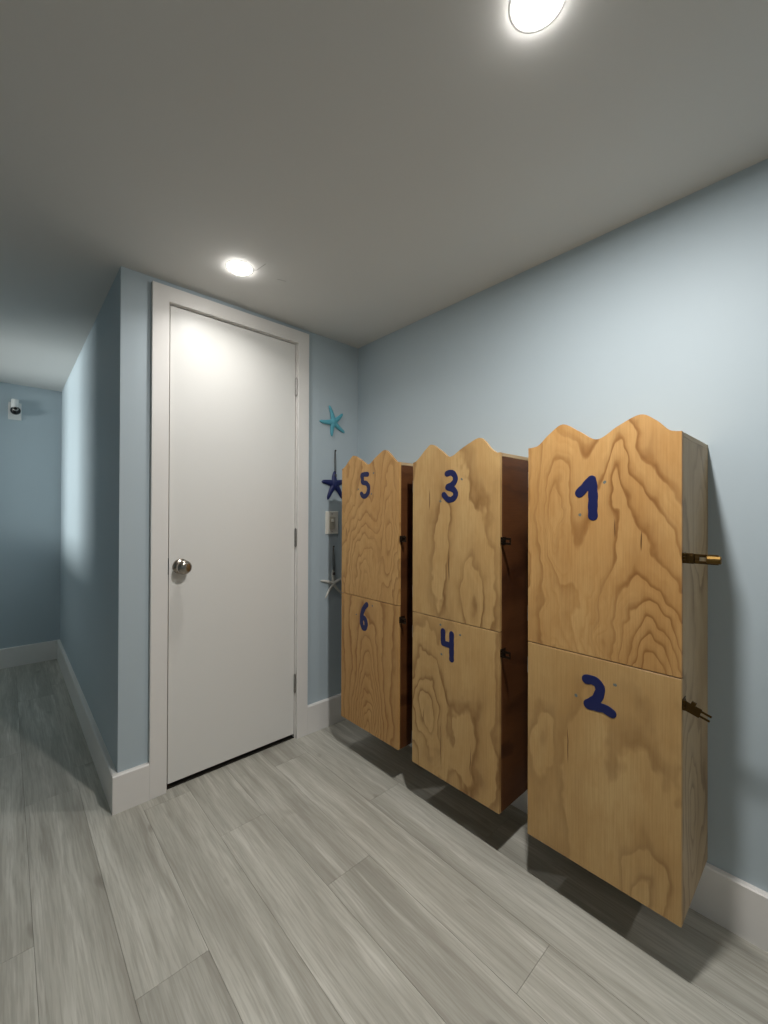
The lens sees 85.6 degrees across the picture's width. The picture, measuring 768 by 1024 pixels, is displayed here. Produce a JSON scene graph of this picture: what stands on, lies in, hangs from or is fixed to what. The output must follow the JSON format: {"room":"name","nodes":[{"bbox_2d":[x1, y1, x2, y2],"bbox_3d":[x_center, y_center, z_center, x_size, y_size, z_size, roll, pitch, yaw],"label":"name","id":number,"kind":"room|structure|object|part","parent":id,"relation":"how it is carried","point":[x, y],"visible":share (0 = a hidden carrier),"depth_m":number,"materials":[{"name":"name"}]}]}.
{"room":"changing room","nodes":[
{"label":"changing room","id":0,"kind":"room"},
{"bbox_2d":[0,382,61,648],"bbox_3d":[-3.009,0.113,3.040,1.245,2.166,0.120,0,0,-42],"label":"wall","id":1,"kind":"structure","parent":0,"point":[30,447],"depth_m":3.21,"materials":[{"name":"blue paint"}]},
{"bbox_2d":[8,399,21,420],"bbox_3d":[-2.777,-0.772,3.122,0.076,0.150,0.071,0,0,-42],"label":"security camera","id":2,"kind":"object","parent":1,"relation":"attached to","point":[14,407],"visible":1,"depth_m":3.12,"materials":[{"name":"white plastic"}]},
{"bbox_2d":[0,639,59,668],"bbox_3d":[-2.966,1.093,2.984,1.005,0.147,0.019,0,0,-42],"label":"baseboard","id":3,"kind":"structure","parent":1,"relation":"attached to","point":[15,656],"depth_m":3.19,"materials":[{"name":"white paint"}]},
{"bbox_2d":[60,280,114,758],"bbox_3d":[-1.815,0.101,2.566,0.120,2.136,2.191,0,0,-42],"label":"wall","id":4,"kind":"structure","parent":0,"point":[87,425],"depth_m":2.16,"materials":[{"name":"blue paint"}]},
{"bbox_2d":[57,640,116,809],"bbox_3d":[-1.823,1.095,2.463,0.019,0.147,2.292,0,0,-42],"label":"baseboard","id":5,"kind":"structure","parent":4,"relation":"attached to","point":[105,768],"depth_m":2.05,"materials":[{"name":"white paint"}]},
{"bbox_2d":[112,266,357,772],"bbox_3d":[-0.638,0.104,2.075,1.195,2.136,0.120,0,0,-42],"label":"wall","id":6,"kind":"structure","parent":0,"point":[333,365],"depth_m":1.69,"materials":[{"name":"blue paint"}]},
{"bbox_2d":[148,281,308,799],"bbox_3d":[-0.720,0.115,1.988,0.743,2.112,0.139,0,0,-42],"label":"trim","id":7,"kind":"structure","parent":6,"relation":"attached to","point":[163,296],"depth_m":1.73,"materials":[{"name":"white paint"}]},
{"bbox_2d":[111,693,345,815],"bbox_3d":[-0.603,1.098,2.013,1.215,0.147,0.019,0,0,-42],"label":"baseboard","id":8,"kind":"structure","parent":6,"relation":"attached to","point":[130,787],"depth_m":1.67,"materials":[{"name":"white paint"}]},
{"bbox_2d":[167,735,293,788],"bbox_3d":[-0.738,1.170,2.000,0.606,0.005,0.136,0,0,-42],"label":"gap","id":9,"kind":"object","parent":6,"relation":"attached to","point":[210,769],"depth_m":1.93,"materials":[{"name":"metal"}]},
{"bbox_2d":[167,306,296,783],"bbox_3d":[-0.671,0.138,1.942,0.607,2.020,0.104,0,0,-42],"label":"door","id":10,"kind":"structure","parent":6,"relation":"in","point":[232,532],"depth_m":1.92,"materials":[{"name":"white paint"}]},
{"bbox_3d":[-0.849,0.233,1.754,0.060,0.060,0.064,0,0,-42],"label":"knob","id":11,"kind":"part","parent":10,"relation":"part of","materials":[{"name":"silver metal"}]},
{"bbox_2d":[320,546,341,597],"bbox_3d":[-0.282,0.331,2.307,0.165,0.289,0.017,0,0,-42],"label":"starfish","id":12,"kind":"object","parent":6,"relation":"attached to","point":[333,582],"visible":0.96,"depth_m":2.30,"materials":[{"name":"white paint"}]},
{"bbox_2d":[325,511,337,533],"bbox_3d":[-0.287,0.059,2.304,0.085,0.126,0.015,0,0,-42],"label":"light switch","id":13,"kind":"object","parent":6,"relation":"attached to","point":[331,517],"visible":1,"depth_m":2.30,"materials":[{"name":"plastic"}]},
{"bbox_2d":[322,450,341,498],"bbox_3d":[-0.274,-0.208,2.314,0.168,0.279,0.026,0,0,-42],"label":"starfish","id":14,"kind":"object","parent":6,"relation":"attached to","point":[334,484],"visible":0.9,"depth_m":2.31,"materials":[{"name":"blue paint"}]},
{"bbox_3d":[-0.271,-0.270,2.317,0.017,0.146,0.017,0,0,-42],"label":"hanging cord","id":15,"kind":"part","parent":14,"relation":"part of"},
{"bbox_2d":[319,405,344,435],"bbox_3d":[-0.284,-0.505,2.305,0.170,0.170,0.022,0,0,-42],"label":"starfish","id":16,"kind":"object","parent":6,"relation":"attached to","point":[332,422],"visible":1,"depth_m":2.30,"materials":[{"name":"teal paint"}]},
{"bbox_2d":[0,0,767,391],"bbox_3d":[-0.777,-1.022,0.454,3.840,0.100,6.951,0,0,-42],"label":"ceiling","id":17,"kind":"structure","parent":0,"point":[377,167],"depth_m":1.09,"materials":[{"name":"white paint"}]},
{"bbox_2d":[225,260,253,275],"bbox_3d":[-0.571,-0.965,1.643,0.107,0.027,0.107,0,0,-42],"label":"recessed light","id":18,"kind":"object","parent":17,"relation":"in","point":[238,267],"visible":1,"depth_m":1.63,"materials":[{"name":"white"}]},
{"bbox_2d":[229,262,250,274],"bbox_3d":[-0.572,-0.959,1.643,0.082,0.016,0.082,0,0,-42],"label":"diffuser","id":19,"kind":"object","parent":18,"relation":"attached to","point":[239,268],"depth_m":1.63,"materials":[{"name":"white plastic"}]},
{"bbox_2d":[509,0,565,32],"bbox_3d":[0.291,-0.965,0.785,0.107,0.027,0.107,0,0,-42],"label":"recessed light","id":20,"kind":"object","parent":17,"relation":"in","point":[526,16],"visible":1,"depth_m":0.80,"materials":[{"name":"white"}]},
{"bbox_2d":[515,0,559,27],"bbox_3d":[0.291,-0.959,0.785,0.082,0.016,0.082,0,0,-42],"label":"diffuser","id":21,"kind":"object","parent":20,"relation":"attached to","point":[528,13],"depth_m":0.79,"materials":[{"name":"white plastic"}]},
{"bbox_2d":[0,659,767,1023],"bbox_3d":[-0.786,1.179,0.444,3.600,0.030,6.711,0,0,-42],"label":"floor","id":22,"kind":"structure","parent":0,"point":[326,875],"depth_m":1.22,"materials":[{"name":"grey wood"}]},
{"bbox_2d":[358,159,767,891],"bbox_3d":[1.202,0.122,1.034,0.120,2.166,5.140,0,0,-42],"label":"wall","id":23,"kind":"structure","parent":0,"point":[662,315],"depth_m":1.29,"materials":[{"name":"blue paint"}]},
{"bbox_2d":[341,450,413,749],"bbox_3d":[0.048,0.366,1.984,0.303,1.273,0.445,0,0,-42],"label":"locker","id":24,"kind":"object","parent":23,"relation":"attached to","point":[377,611],"visible":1,"depth_m":1.84,"materials":[{"name":"brown wood"}]},
{"bbox_3d":[-0.070,0.699,1.896,0.012,0.604,0.401,0,0,-42],"label":"door","id":25,"kind":"part","parent":24,"relation":"part of","materials":[{"name":"brown wood"}]},
{"bbox_3d":[-0.068,0.061,1.899,0.012,0.665,0.401,0,0,-42],"label":"door","id":26,"kind":"part","parent":24,"relation":"part of","materials":[{"name":"brown wood"}]},
{"bbox_3d":[0.172,0.402,1.854,0.282,1.200,0.012,0,0,-42],"label":"panel","id":27,"kind":"part","parent":24,"relation":"part of","materials":[{"name":"brown wood"}]},
{"bbox_3d":[0.043,-0.204,2.000,0.282,0.012,0.401,0,0,-42],"label":"panel","id":28,"kind":"part","parent":24,"relation":"part of","materials":[{"name":"brown wood"}]},
{"bbox_2d":[412,438,528,813],"bbox_3d":[0.373,0.375,1.628,0.303,1.274,0.446,0,0,-42],"label":"locker","id":29,"kind":"object","parent":23,"relation":"attached to","point":[470,585],"visible":0.99,"depth_m":1.48,"materials":[{"name":"brown wood"}]},
{"bbox_3d":[0.255,0.708,1.540,0.012,0.606,0.402,0,0,-42],"label":"door","id":30,"kind":"part","parent":29,"relation":"part of","materials":[{"name":"brown wood"}]},
{"bbox_3d":[0.257,0.070,1.543,0.012,0.665,0.402,0,0,-42],"label":"door","id":31,"kind":"part","parent":29,"relation":"part of","materials":[{"name":"brown wood"}]},
{"bbox_3d":[0.368,-0.194,1.644,0.282,0.012,0.402,0,0,-42],"label":"panel","id":32,"kind":"part","parent":29,"relation":"part of","materials":[{"name":"brown wood"}]},
{"bbox_3d":[0.497,0.412,1.498,0.282,1.199,0.012,0,0,-42],"label":"panel","id":33,"kind":"part","parent":29,"relation":"part of","materials":[{"name":"brown wood"}]},
{"bbox_2d":[409,743,767,952],"bbox_3d":[1.322,1.101,0.791,0.019,0.147,4.381,0,0,-42],"label":"baseboard","id":34,"kind":"structure","parent":23,"relation":"attached to","point":[738,906],"depth_m":1.16,"materials":[{"name":"white paint"}]},
{"bbox_2d":[527,414,721,927],"bbox_3d":[0.727,0.378,1.240,0.311,1.277,0.490,0,0,-42],"label":"locker","id":35,"kind":"object","parent":23,"relation":"attached to","point":[619,559],"visible":1,"depth_m":1.13,"materials":[{"name":"brown wood"}]},
{"bbox_3d":[0.598,0.073,1.170,0.012,0.668,0.404,0,0,-42],"label":"door","id":36,"kind":"part","parent":35,"relation":"part of","materials":[{"name":"brown wood"}]},
{"bbox_3d":[0.595,0.713,1.167,0.012,0.606,0.404,0,0,-42],"label":"door","id":37,"kind":"part","parent":35,"relation":"part of","materials":[{"name":"brown wood"}]},
{"bbox_3d":[0.838,0.416,1.124,0.282,1.202,0.012,0,0,-42],"label":"panel","id":38,"kind":"part","parent":35,"relation":"part of","materials":[{"name":"brown wood"}]},
{"bbox_3d":[0.709,-0.192,1.271,0.282,0.012,0.404,0,0,-42],"label":"panel","id":39,"kind":"part","parent":35,"relation":"part of","materials":[{"name":"brown wood"}]},
{"bbox_3d":[0.812,0.410,1.366,0.006,1.215,0.404,0,0,-42],"label":"panel","id":40,"kind":"part","parent":35,"relation":"part of","materials":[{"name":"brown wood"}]},
{"bbox_3d":[0.775,0.113,0.974,0.020,0.020,0.028,0,0,-42],"label":"swivel knob","id":41,"kind":"part","parent":35,"relation":"part of","materials":[{"name":"gold metal"}]}
]}

